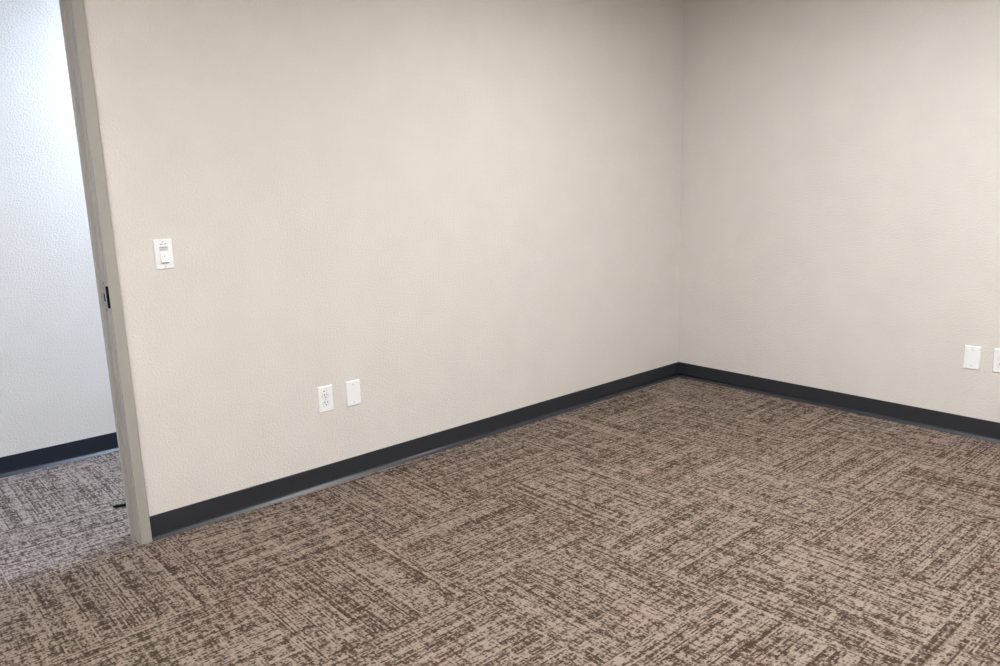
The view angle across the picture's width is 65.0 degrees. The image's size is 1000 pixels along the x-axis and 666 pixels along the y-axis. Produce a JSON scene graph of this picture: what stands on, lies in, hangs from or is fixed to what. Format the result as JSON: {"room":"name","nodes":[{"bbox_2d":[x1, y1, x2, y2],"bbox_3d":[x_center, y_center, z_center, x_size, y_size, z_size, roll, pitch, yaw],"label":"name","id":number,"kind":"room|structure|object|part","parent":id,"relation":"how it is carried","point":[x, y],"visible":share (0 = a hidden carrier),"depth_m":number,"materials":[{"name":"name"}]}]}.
{"room":"empty office room","nodes":[
{"label":"empty office room","id":0,"kind":"room"},
{"bbox_2d":[0,0,115,456],"bbox_3d":[-2.207,-0.578,3.970,7.700,2.480,0.120,-12,15,-40],"label":"wall","id":1,"kind":"structure","parent":0,"point":[55,389],"depth_m":3.87,"materials":[{"name":"white paint"}]},
{"bbox_2d":[0,432,118,477],"bbox_3d":[-2.126,0.597,4.156,7.400,0.101,0.017,-12,15,-40],"label":"baseboard","id":2,"kind":"structure","parent":1,"relation":"attached to","point":[15,464],"depth_m":4.03,"materials":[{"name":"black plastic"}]},
{"bbox_2d":[83,0,683,515],"bbox_3d":[-1.513,-0.383,2.908,7.320,2.480,0.118,-12,15,-40],"label":"wall","id":3,"kind":"structure","parent":0,"point":[463,212],"depth_m":3.63,"materials":[{"name":"beige paint"}]},
{"bbox_2d":[59,0,151,543],"bbox_3d":[-1.849,-0.164,2.648,1.012,2.175,0.142,-12,15,-40],"label":"door frame","id":4,"kind":"structure","parent":3,"relation":"in","point":[72,12],"depth_m":2.90,"materials":[{"name":"beige metal"}]},
{"bbox_3d":[-1.474,-0.135,2.932,0.002,0.123,0.029,-12,15,-40],"label":"strike plate","id":5,"kind":"part","parent":4,"relation":"part of","materials":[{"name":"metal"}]},
{"bbox_2d":[152,239,174,269],"bbox_3d":[-1.294,-0.303,3.025,0.070,0.115,0.018,-12,15,-40],"label":"light switch","id":6,"kind":"object","parent":3,"relation":"attached to","point":[162,248],"visible":1,"depth_m":3.02,"materials":[{"name":"white plastic"}]},
{"bbox_2d":[317,384,333,412],"bbox_3d":[-0.796,0.300,3.580,0.076,0.120,0.009,-12,15,-40],"label":"wall outlet","id":7,"kind":"object","parent":3,"relation":"attached to","point":[324,393],"visible":1,"depth_m":3.58,"materials":[{"name":"white plastic"}]},
{"bbox_2d":[322,392,328,398],"bbox_3d":[-0.794,0.286,3.575,0.036,0.030,0.001,-12,15,-40],"label":"receptacle","id":8,"kind":"object","parent":7,"relation":"attached to","point":[325,395],"depth_m":3.57,"materials":[{"name":"white plastic"}]},
{"bbox_2d":[323,400,329,406],"bbox_3d":[-0.793,0.321,3.582,0.036,0.030,0.002,-12,15,-40],"label":"receptacle","id":9,"kind":"object","parent":7,"relation":"attached to","point":[326,403],"depth_m":3.58,"materials":[{"name":"white plastic"}]},
{"bbox_2d":[345,379,360,406],"bbox_3d":[-0.687,0.281,3.675,0.076,0.120,0.008,-12,15,-40],"label":"blank wall plate","id":10,"kind":"object","parent":3,"relation":"attached to","point":[353,397],"visible":1,"depth_m":3.67,"materials":[{"name":"white plastic"}]},
{"bbox_2d":[149,362,678,540],"bbox_3d":[-0.082,0.515,4.248,3.487,0.101,0.017,-12,15,-40],"label":"baseboard","id":11,"kind":"structure","parent":3,"relation":"attached to","point":[192,516],"depth_m":3.83,"materials":[{"name":"grey plastic"}]},
{"bbox_2d":[0,377,999,665],"bbox_3d":[-0.261,1.038,2.079,7.700,0.050,5.909,-12,15,-40],"label":"floor","id":12,"kind":"structure","parent":0,"point":[678,521],"depth_m":2.93,"materials":[{"name":"brown carpet"}]},
{"bbox_2d":[113,503,125,507],"bbox_3d":[-1.555,0.759,3.488,0.314,0.013,0.066,-1,11,4],"label":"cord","id":13,"kind":"object","parent":12,"relation":"on","point":[124,504],"visible":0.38,"depth_m":3.47,"materials":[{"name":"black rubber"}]},
{"bbox_2d":[679,0,999,422],"bbox_3d":[2.721,-0.634,3.502,0.120,2.480,4.520,-12,15,-40],"label":"wall","id":14,"kind":"structure","parent":0,"point":[840,171],"depth_m":4.33,"materials":[{"name":"beige paint"}]},
{"bbox_2d":[678,362,999,442],"bbox_3d":[2.666,0.534,3.739,0.017,0.101,4.400,-12,15,-40],"label":"baseboard","id":15,"kind":"structure","parent":14,"relation":"attached to","point":[986,430],"depth_m":4.48,"materials":[{"name":"grey plastic"}]},
{"bbox_2d":[963,345,981,369],"bbox_3d":[2.390,0.125,3.971,0.008,0.120,0.076,-12,15,-40],"label":"blank wall plate","id":16,"kind":"object","parent":14,"relation":"attached to","point":[972,354],"visible":1,"depth_m":3.97,"materials":[{"name":"white plastic"}]},
{"bbox_2d":[992,348,999,372],"bbox_3d":[2.477,0.140,3.872,0.009,0.120,0.076,-12,15,-40],"label":"wall outlet","id":17,"kind":"object","parent":14,"relation":"attached to","point":[996,362],"visible":1,"depth_m":3.89,"materials":[{"name":"white plastic"}]}
]}

